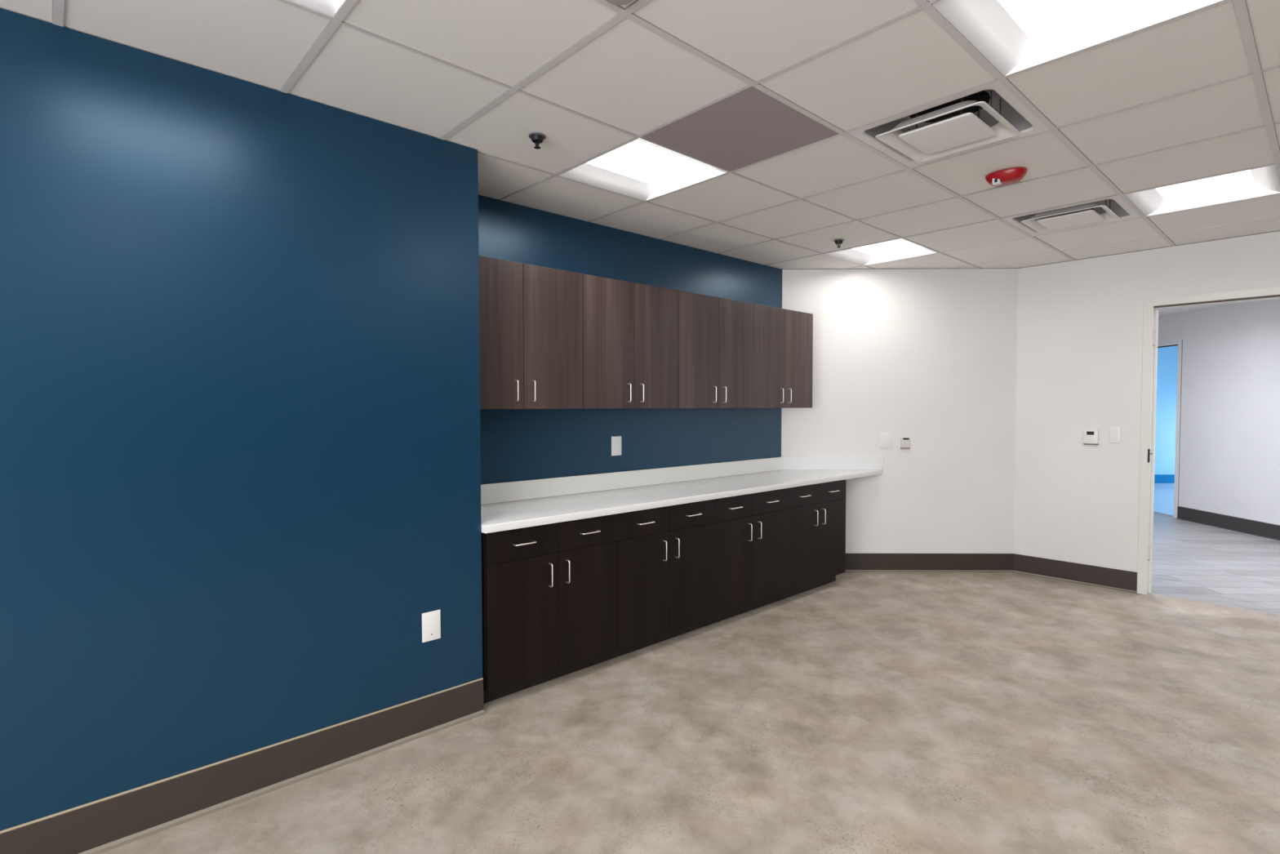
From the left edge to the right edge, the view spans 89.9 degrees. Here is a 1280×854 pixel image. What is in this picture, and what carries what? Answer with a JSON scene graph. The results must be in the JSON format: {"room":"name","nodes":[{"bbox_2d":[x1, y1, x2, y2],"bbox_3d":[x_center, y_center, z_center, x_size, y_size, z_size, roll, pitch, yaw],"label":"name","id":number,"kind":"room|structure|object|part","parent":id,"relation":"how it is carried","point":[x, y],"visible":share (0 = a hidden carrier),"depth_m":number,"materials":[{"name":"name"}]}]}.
{"room":"office break room","nodes":[
{"label":"office break room","id":0,"kind":"room"},
{"bbox_2d":[0,8,482,831],"bbox_3d":[-2.465,0.075,1.749,4.134,2.549,0.650,-2,2,-43],"label":"wall","id":1,"kind":"structure","parent":0,"point":[240,444],"depth_m":2.21,"materials":[{"name":"blue paint"}]},
{"bbox_2d":[0,677,485,853],"bbox_3d":[-2.234,1.277,1.538,4.134,0.159,0.028,-2,2,-43],"label":"baseboard","id":2,"kind":"structure","parent":1,"relation":"attached to","point":[102,825],"depth_m":2.28,"materials":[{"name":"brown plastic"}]},
{"bbox_2d":[422,609,440,642],"bbox_3d":[-0.900,0.858,2.767,0.083,0.126,0.006,-2,2,-43],"label":"outlet plate","id":3,"kind":"object","parent":1,"relation":"attached to","point":[431,620],"visible":1,"depth_m":2.76,"materials":[{"name":"white plastic"}]},
{"bbox_2d":[478,195,782,484],"bbox_3d":[0.034,-0.013,4.419,3.161,2.549,0.100,-2,2,-43],"label":"wall","id":4,"kind":"structure","parent":0,"point":[517,444],"depth_m":4.14,"materials":[{"name":"blue paint"}]},
{"bbox_2d":[478,255,582,408],"bbox_3d":[-0.697,-0.475,3.439,0.776,0.756,0.328,-2,2,-43],"label":"upper cabinet","id":5,"kind":"object","parent":4,"relation":"attached to","point":[531,316],"visible":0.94,"depth_m":3.37,"materials":[{"name":"brown laminate"}]},
{"bbox_3d":[-0.755,-0.468,3.216,0.385,0.756,0.019,-2,2,-43],"label":"door","id":6,"kind":"part","parent":5,"relation":"part of","materials":[{"name":"brown laminate"}]},
{"bbox_3d":[-0.634,-0.186,3.303,0.008,0.113,0.030,-2,2,-43],"label":"handle","id":7,"kind":"part","parent":5,"relation":"part of","materials":[{"name":"silver metal"}]},
{"bbox_3d":[-0.557,-0.189,3.373,0.008,0.113,0.030,-2,2,-43],"label":"handle","id":8,"kind":"part","parent":5,"relation":"part of","materials":[{"name":"silver metal"}]},
{"bbox_3d":[-0.470,-0.476,3.478,0.385,0.756,0.019,-2,2,-43],"label":"door","id":9,"kind":"part","parent":5,"relation":"part of","materials":[{"name":"brown laminate"}]},
{"bbox_2d":[611,435,621,455],"bbox_3d":[-0.153,0.123,4.178,0.084,0.125,0.008,-2,2,-43],"label":"outlet plate","id":10,"kind":"object","parent":4,"relation":"attached to","point":[616,440],"visible":1,"depth_m":4.17,"materials":[{"name":"white plastic"}]},
{"bbox_2d":[582,273,679,408],"bbox_3d":[-0.125,-0.492,3.964,0.776,0.756,0.328,-2,2,-43],"label":"upper cabinet","id":11,"kind":"object","parent":4,"relation":"attached to","point":[631,330],"visible":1,"depth_m":3.84,"materials":[{"name":"brown laminate"}]},
{"bbox_3d":[-0.184,-0.485,3.741,0.385,0.756,0.019,-2,2,-43],"label":"door","id":12,"kind":"part","parent":11,"relation":"part of","materials":[{"name":"brown laminate"}]},
{"bbox_3d":[-0.062,-0.204,3.828,0.008,0.113,0.030,-2,2,-43],"label":"handle","id":13,"kind":"part","parent":11,"relation":"part of","materials":[{"name":"silver metal"}]},
{"bbox_3d":[0.014,-0.206,3.899,0.008,0.113,0.030,-2,2,-43],"label":"handle","id":14,"kind":"part","parent":11,"relation":"part of","materials":[{"name":"silver metal"}]},
{"bbox_3d":[0.102,-0.494,4.004,0.385,0.756,0.019,-2,2,-43],"label":"door","id":15,"kind":"part","parent":11,"relation":"part of","materials":[{"name":"brown laminate"}]},
{"bbox_2d":[480,457,783,504],"bbox_3d":[0.064,0.342,4.375,3.129,0.110,0.019,-2,2,-43],"label":"backsplash","id":16,"kind":"structure","parent":4,"relation":"attached to","point":[491,493],"depth_m":4.16,"materials":[{"name":"white"}]},
{"bbox_2d":[679,290,753,408],"bbox_3d":[0.446,-0.510,4.489,0.776,0.756,0.328,-2,2,-43],"label":"upper cabinet","id":17,"kind":"object","parent":4,"relation":"attached to","point":[716,334],"visible":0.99,"depth_m":4.37,"materials":[{"name":"brown laminate"}]},
{"bbox_3d":[0.388,-0.503,4.266,0.385,0.756,0.019,-2,2,-43],"label":"door","id":18,"kind":"part","parent":17,"relation":"part of","materials":[{"name":"brown laminate"}]},
{"bbox_3d":[0.674,-0.511,4.529,0.385,0.756,0.019,-2,2,-43],"label":"door","id":19,"kind":"part","parent":17,"relation":"part of","materials":[{"name":"brown laminate"}]},
{"bbox_2d":[752,303,813,408],"bbox_3d":[1.018,-0.527,5.015,0.776,0.756,0.328,-2,2,-43],"label":"upper cabinet","id":20,"kind":"object","parent":4,"relation":"attached to","point":[783,339],"visible":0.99,"depth_m":4.90,"materials":[{"name":"brown laminate"}]},
{"bbox_3d":[0.960,-0.520,4.792,0.385,0.756,0.019,-2,2,-43],"label":"door","id":21,"kind":"part","parent":20,"relation":"part of","materials":[{"name":"brown laminate"}]},
{"bbox_3d":[1.245,-0.529,5.054,0.385,0.756,0.019,-2,2,-43],"label":"door","id":22,"kind":"part","parent":20,"relation":"part of","materials":[{"name":"brown laminate"}]},
{"bbox_2d":[0,0,1279,316],"bbox_3d":[3.467,-1.270,3.244,15.049,0.030,6.560,-2,2,-43],"label":"ceiling","id":23,"kind":"structure","parent":0,"point":[1194,95],"depth_m":2.38,"materials":[{"name":"tile"}]},
{"bbox_2d":[287,0,344,17],"bbox_3d":[-0.923,-1.239,1.478,0.608,0.090,0.608,-2,2,-43],"label":"ceiling light","id":24,"kind":"object","parent":23,"relation":"attached to","point":[327,7],"visible":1,"depth_m":1.85,"materials":[{"name":"white plastic"}]},
{"bbox_3d":[-0.707,-1.240,1.677,0.001,0.080,0.587,-2,2,-43],"label":"plate","id":25,"kind":"part","parent":24,"relation":"part of","materials":[{"name":"white plastic"}]},
{"bbox_2d":[528,133,546,149],"bbox_3d":[-0.436,-1.210,2.726,0.072,0.048,0.072,-2,2,-43],"label":"sprinkler","id":26,"kind":"object","parent":23,"relation":"attached to","point":[536,138],"visible":1,"depth_m":2.71,"materials":[{"name":"black metal"}]},
{"bbox_2d":[605,0,632,4],"bbox_3d":[-0.058,-1.195,1.768,0.100,0.018,0.100,-2,2,-43],"label":"ceiling sensor","id":27,"kind":"object","parent":23,"relation":"attached to","point":[612,2],"visible":1,"depth_m":1.79,"materials":[{"name":"grey"}]},
{"bbox_2d":[558,137,726,200],"bbox_3d":[0.011,-1.294,3.164,0.608,0.090,0.608,-2,2,-43],"label":"ceiling light","id":28,"kind":"object","parent":23,"relation":"attached to","point":[641,169],"visible":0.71,"depth_m":3.25,"materials":[{"name":"white plastic"}]},
{"bbox_3d":[-0.205,-1.282,2.966,0.001,0.080,0.587,-2,2,-43],"label":"plate","id":29,"kind":"part","parent":28,"relation":"part of","materials":[{"name":"white plastic"}]},
{"bbox_3d":[0.227,-1.295,3.363,0.001,0.080,0.587,-2,2,-43],"label":"plate","id":30,"kind":"part","parent":28,"relation":"part of","materials":[{"name":"white plastic"}]},
{"bbox_2d":[641,86,839,171],"bbox_3d":[0.422,-1.243,2.719,0.596,0.016,0.590,-2,2,-43],"label":"ceiling panel","id":31,"kind":"object","parent":23,"relation":"attached to","point":[748,126],"visible":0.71,"depth_m":2.69,"materials":[{"name":"grey"}]},
{"bbox_2d":[833,239,844,248],"bbox_3d":[1.378,-1.267,4.446,0.072,0.048,0.072,-2,2,-43],"label":"sprinkler","id":32,"kind":"object","parent":23,"relation":"attached to","point":[837,242],"visible":1,"depth_m":4.43,"materials":[{"name":"black metal"}]},
{"bbox_2d":[826,238,937,265],"bbox_3d":[1.806,-1.348,4.813,0.608,0.090,0.608,-2,2,-43],"label":"ceiling light","id":33,"kind":"object","parent":23,"relation":"attached to","point":[897,249],"visible":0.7,"depth_m":4.95,"materials":[{"name":"white plastic"}]},
{"bbox_3d":[2.022,-1.350,5.012,0.001,0.080,0.587,-2,2,-43],"label":"plate","id":34,"kind":"part","parent":33,"relation":"part of","materials":[{"name":"white plastic"}]},
{"bbox_2d":[847,80,1048,168],"bbox_3d":[1.285,-1.374,2.676,0.607,0.322,0.607,-2,2,-43],"label":"ceiling vent","id":35,"kind":"object","parent":23,"relation":"in","point":[987,115],"visible":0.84,"depth_m":2.68,"materials":[{"name":"white metal"}]},
{"bbox_3d":[1.412,-1.310,2.673,0.008,0.150,0.007,0,2,2],"label":"hanger rod","id":36,"kind":"part","parent":35,"relation":"part of","materials":[{"name":"silver metal"}]},
{"bbox_3d":[1.374,-1.272,2.509,0.006,0.085,0.008,-2,2,-43],"label":"ring rod","id":37,"kind":"part","parent":35,"relation":"part of","materials":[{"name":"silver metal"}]},
{"bbox_3d":[1.448,-1.274,2.576,0.006,0.085,0.008,-2,2,-43],"label":"ring rod","id":38,"kind":"part","parent":35,"relation":"part of","materials":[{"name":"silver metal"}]},
{"bbox_2d":[985,167,1026,186],"bbox_3d":[1.808,-1.223,3.166,0.132,0.056,0.178,-2,2,-43],"label":"fire alarm","id":39,"kind":"object","parent":23,"relation":"attached to","point":[1011,175],"visible":1,"depth_m":3.13,"materials":[{"name":"red plastic"}]},
{"bbox_2d":[1002,195,1140,235],"bbox_3d":[2.631,-1.415,3.913,0.607,0.322,0.607,-2,2,-43],"label":"ceiling vent","id":40,"kind":"object","parent":23,"relation":"in","point":[1112,209],"visible":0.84,"depth_m":3.90,"materials":[{"name":"white metal"}]},
{"bbox_2d":[932,0,1222,75],"bbox_3d":[1.249,-1.252,1.818,0.608,0.090,0.608,-2,2,-43],"label":"ceiling light","id":41,"kind":"object","parent":23,"relation":"attached to","point":[1014,36],"visible":1,"depth_m":1.99,"materials":[{"name":"white plastic"}]},
{"bbox_2d":[1124,164,1279,216],"bbox_3d":[3.044,-1.307,3.468,0.608,0.090,0.608,-2,2,-43],"label":"ceiling light","id":42,"kind":"object","parent":23,"relation":"attached to","point":[1264,180],"visible":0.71,"depth_m":3.57,"materials":[{"name":"white plastic"}]},
{"bbox_3d":[2.828,-1.296,3.269,0.001,0.080,0.587,-2,2,-43],"label":"plate","id":43,"kind":"part","parent":42,"relation":"part of","materials":[{"name":"white plastic"}]},
{"bbox_3d":[3.260,-1.309,3.666,0.001,0.080,0.587,-2,2,-43],"label":"plate","id":44,"kind":"part","parent":42,"relation":"part of","materials":[{"name":"white plastic"}]},
{"bbox_2d":[100,483,1279,853],"bbox_3d":[4.534,1.298,4.657,18.518,0.101,7.199,-2,2,-43],"label":"floor","id":45,"kind":"structure","parent":0,"point":[858,712],"depth_m":2.69,"materials":[{"name":"concrete"}]},
{"bbox_2d":[481,514,617,703],"bbox_3d":[-0.596,0.882,3.397,0.809,0.826,0.589,-2,2,-43],"label":"base cabinet","id":46,"kind":"object","parent":45,"relation":"on","point":[549,592],"visible":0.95,"depth_m":3.17,"materials":[{"name":"black wood"}]},
{"bbox_3d":[-0.562,0.557,3.070,0.394,0.145,0.019,-2,2,-43],"label":"drawer","id":47,"kind":"part","parent":46,"relation":"part of","materials":[{"name":"brown laminate"}]},
{"bbox_3d":[-0.561,0.925,3.082,0.394,0.589,0.019,-2,2,-43],"label":"door","id":48,"kind":"part","parent":46,"relation":"part of","materials":[{"name":"brown laminate"}]},
{"bbox_3d":[-0.545,0.555,3.052,0.119,0.008,0.030,-2,2,-43],"label":"handle","id":49,"kind":"part","parent":46,"relation":"part of","materials":[{"name":"silver metal"}]},
{"bbox_3d":[-0.438,0.730,3.157,0.008,0.119,0.030,-2,2,-43],"label":"handle","id":50,"kind":"part","parent":46,"relation":"part of","materials":[{"name":"silver metal"}]},
{"bbox_3d":[-0.361,0.728,3.227,0.008,0.119,0.030,-2,2,-43],"label":"handle","id":51,"kind":"part","parent":46,"relation":"part of","materials":[{"name":"silver metal"}]},
{"bbox_3d":[-0.270,0.548,3.338,0.394,0.145,0.019,-2,2,-43],"label":"drawer","id":52,"kind":"part","parent":46,"relation":"part of","materials":[{"name":"brown laminate"}]},
{"bbox_3d":[-0.270,0.916,3.350,0.394,0.589,0.019,-2,2,-43],"label":"door","id":53,"kind":"part","parent":46,"relation":"part of","materials":[{"name":"brown laminate"}]},
{"bbox_3d":[-0.254,0.546,3.320,0.120,0.008,0.030,-2,2,-43],"label":"handle","id":54,"kind":"part","parent":46,"relation":"part of","materials":[{"name":"silver metal"}]},
{"bbox_2d":[480,456,883,533],"bbox_3d":[0.481,0.360,4.366,3.729,0.148,0.597,-2,2,-43],"label":"countertop","id":55,"kind":"structure","parent":46,"relation":"on","point":[516,504],"depth_m":4.07,"materials":[{"name":"white stone"}]},
{"bbox_2d":[608,499,714,659],"bbox_3d":[-0.006,0.864,3.938,0.790,0.826,0.589,-2,2,-43],"label":"base cabinet","id":56,"kind":"object","parent":45,"relation":"on","point":[666,554],"visible":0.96,"depth_m":3.72,"materials":[{"name":"black wood"}]},
{"bbox_3d":[0.021,0.539,3.606,0.394,0.145,0.019,-2,2,-43],"label":"drawer","id":57,"kind":"part","parent":56,"relation":"part of","materials":[{"name":"brown laminate"}]},
{"bbox_3d":[0.021,0.908,3.618,0.394,0.589,0.019,-2,2,-43],"label":"door","id":58,"kind":"part","parent":56,"relation":"part of","materials":[{"name":"brown laminate"}]},
{"bbox_3d":[0.037,0.537,3.588,0.119,0.008,0.030,-2,2,-43],"label":"handle","id":59,"kind":"part","parent":56,"relation":"part of","materials":[{"name":"silver metal"}]},
{"bbox_3d":[0.145,0.713,3.692,0.008,0.119,0.030,-2,2,-43],"label":"handle","id":60,"kind":"part","parent":56,"relation":"part of","materials":[{"name":"silver metal"}]},
{"bbox_3d":[0.222,0.710,3.763,0.008,0.119,0.030,-2,2,-43],"label":"handle","id":61,"kind":"part","parent":56,"relation":"part of","materials":[{"name":"silver metal"}]},
{"bbox_3d":[0.312,0.530,3.873,0.394,0.145,0.019,-2,2,-43],"label":"drawer","id":62,"kind":"part","parent":56,"relation":"part of","materials":[{"name":"brown laminate"}]},
{"bbox_3d":[0.313,0.899,3.885,0.394,0.589,0.019,-2,2,-43],"label":"door","id":63,"kind":"part","parent":56,"relation":"part of","materials":[{"name":"brown laminate"}]},
{"bbox_3d":[0.329,0.528,3.856,0.120,0.008,0.030,-2,2,-43],"label":"handle","id":64,"kind":"part","parent":56,"relation":"part of","materials":[{"name":"silver metal"}]},
{"bbox_2d":[703,488,787,626],"bbox_3d":[0.577,0.846,4.474,0.790,0.826,0.589,-2,2,-43],"label":"base cabinet","id":65,"kind":"object","parent":45,"relation":"on","point":[751,530],"visible":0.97,"depth_m":4.26,"materials":[{"name":"black wood"}]},
{"bbox_3d":[0.604,0.521,4.141,0.394,0.145,0.019,-2,2,-43],"label":"drawer","id":66,"kind":"part","parent":65,"relation":"part of","materials":[{"name":"brown laminate"}]},
{"bbox_3d":[0.604,0.890,4.153,0.394,0.589,0.019,-2,2,-43],"label":"door","id":67,"kind":"part","parent":65,"relation":"part of","materials":[{"name":"brown laminate"}]},
{"bbox_3d":[0.620,0.519,4.123,0.120,0.008,0.030,-2,2,-43],"label":"handle","id":68,"kind":"part","parent":65,"relation":"part of","materials":[{"name":"silver metal"}]},
{"bbox_3d":[0.728,0.695,4.228,0.008,0.119,0.030,-2,2,-43],"label":"handle","id":69,"kind":"part","parent":65,"relation":"part of","materials":[{"name":"silver metal"}]},
{"bbox_3d":[0.804,0.693,4.298,0.008,0.119,0.030,-2,2,-43],"label":"handle","id":70,"kind":"part","parent":65,"relation":"part of","materials":[{"name":"silver metal"}]},
{"bbox_3d":[0.895,0.512,4.409,0.394,0.145,0.019,-2,2,-43],"label":"drawer","id":71,"kind":"part","parent":65,"relation":"part of","materials":[{"name":"brown laminate"}]},
{"bbox_3d":[0.895,0.881,4.421,0.394,0.589,0.019,-2,2,-43],"label":"door","id":72,"kind":"part","parent":65,"relation":"part of","materials":[{"name":"brown laminate"}]},
{"bbox_2d":[777,480,845,600],"bbox_3d":[1.159,0.829,5.009,0.790,0.826,0.589,-2,2,-43],"label":"base cabinet","id":73,"kind":"object","parent":45,"relation":"on","point":[816,513],"visible":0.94,"depth_m":4.79,"materials":[{"name":"black wood"}]},
{"bbox_3d":[1.186,0.503,4.677,0.394,0.145,0.019,-2,2,-43],"label":"drawer","id":74,"kind":"part","parent":73,"relation":"part of","materials":[{"name":"brown laminate"}]},
{"bbox_3d":[1.187,0.872,4.688,0.394,0.589,0.019,-2,2,-43],"label":"door","id":75,"kind":"part","parent":73,"relation":"part of","materials":[{"name":"brown laminate"}]},
{"bbox_3d":[1.387,0.675,4.833,0.008,0.119,0.030,-2,2,-43],"label":"handle","id":76,"kind":"part","parent":73,"relation":"part of","materials":[{"name":"silver metal"}]},
{"bbox_3d":[1.478,0.494,4.944,0.394,0.145,0.019,-2,2,-43],"label":"drawer","id":77,"kind":"part","parent":73,"relation":"part of","materials":[{"name":"brown laminate"}]},
{"bbox_3d":[1.478,0.863,4.956,0.394,0.589,0.019,-2,2,-43],"label":"door","id":78,"kind":"part","parent":73,"relation":"part of","materials":[{"name":"brown laminate"}]},
{"bbox_2d":[781,268,1017,553],"bbox_3d":[2.195,-0.049,5.455,2.002,2.549,0.134,0,2,0],"label":"wall","id":79,"kind":"structure","parent":0,"point":[928,357],"depth_m":5.40,"materials":[{"name":"white paint"}]},
{"bbox_2d":[879,433,892,448],"bbox_3d":[2.072,0.115,5.408,0.105,0.125,0.008,0,2,1],"label":"outlet plate","id":80,"kind":"object","parent":79,"relation":"attached to","point":[885,439],"visible":1,"depth_m":5.41,"materials":[{"name":"white plastic"}]},
{"bbox_2d":[900,436,910,448],"bbox_3d":[2.234,0.134,5.399,0.074,0.098,0.023,0,2,1],"label":"thermostat","id":81,"kind":"object","parent":79,"relation":"attached to","point":[905,441],"visible":1,"depth_m":5.39,"materials":[{"name":"grey plastic"}]},
{"bbox_2d":[845,553,1013,572],"bbox_3d":[2.188,1.149,5.435,1.943,0.155,0.016,0,2,1],"label":"baseboard","id":82,"kind":"structure","parent":79,"relation":"attached to","point":[919,562],"depth_m":5.43,"materials":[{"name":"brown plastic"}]},
{"bbox_2d":[1013,231,1279,592],"bbox_3d":[4.891,0.007,3.589,0.110,2.549,5.003,-2,2,-43],"label":"wall","id":83,"kind":"structure","parent":0,"point":[1080,322],"depth_m":5.00,"materials":[{"name":"white paint"}]},
{"bbox_2d":[1013,553,1137,592],"bbox_3d":[3.438,1.158,5.116,0.016,0.155,0.840,-2,2,-43],"label":"baseboard","id":84,"kind":"structure","parent":83,"relation":"attached to","point":[1100,576],"depth_m":5.09,"materials":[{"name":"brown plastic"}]},
{"bbox_2d":[1082,429,1098,444],"bbox_3d":[3.510,0.081,4.996,0.025,0.116,0.100,-2,2,-43],"label":"thermostat","id":85,"kind":"object","parent":83,"relation":"attached to","point":[1090,437],"visible":1,"depth_m":4.99,"materials":[{"name":"white plastic"}]},
{"bbox_2d":[1109,426,1120,443],"bbox_3d":[3.619,0.060,4.888,0.008,0.125,0.070,-2,2,-43],"label":"switch plate","id":86,"kind":"object","parent":83,"relation":"attached to","point":[1114,432],"visible":1,"depth_m":4.89,"materials":[{"name":"white plastic"}]},
{"bbox_2d":[1137,285,1279,594],"bbox_3d":[4.117,0.162,4.435,0.138,2.187,1.032,-2,2,-43],"label":"door frame","id":87,"kind":"structure","parent":83,"relation":"in","point":[1151,306],"depth_m":4.74,"materials":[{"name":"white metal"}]},
{"bbox_3d":[3.781,0.211,4.750,0.071,0.100,0.013,-1,2,-32],"label":"strike plate","id":88,"kind":"part","parent":87,"relation":"part of","materials":[{"name":"black"}]},
{"bbox_2d":[1154,345,1177,474],"bbox_3d":[8.799,-0.255,11.691,3.780,2.549,0.100,0,2,1],"label":"wall","id":89,"kind":"structure","parent":0,"point":[1167,357],"depth_m":11.62,"materials":[{"name":"paint"}]},
{"bbox_2d":[1154,474,1174,483],"bbox_3d":[8.789,0.943,11.671,3.600,0.155,0.016,0,2,1],"label":"baseboard","id":90,"kind":"structure","parent":89,"relation":"attached to","point":[1158,478],"depth_m":11.65,"materials":[{"name":"blue plastic"}]},
{"bbox_2d":[1157,298,1279,524],"bbox_3d":[6.738,-0.103,6.975,0.120,2.549,7.450,0,2,1],"label":"wall","id":91,"kind":"structure","parent":0,"point":[1229,448],"depth_m":7.25,"materials":[{"name":"paint"}]},
{"bbox_2d":[1157,339,1182,518],"bbox_3d":[6.773,0.015,8.479,0.144,2.218,1.051,0,2,1],"label":"door frame","id":92,"kind":"structure","parent":91,"relation":"in","point":[1175,343],"depth_m":7.98,"materials":[{"name":"paint"}]},
{"bbox_2d":[1176,506,1279,540],"bbox_3d":[6.640,1.137,5.643,0.016,0.155,4.705,0,2,1],"label":"baseboard","id":93,"kind":"structure","parent":91,"relation":"attached to","point":[1266,530],"depth_m":7.25,"materials":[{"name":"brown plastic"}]}
]}

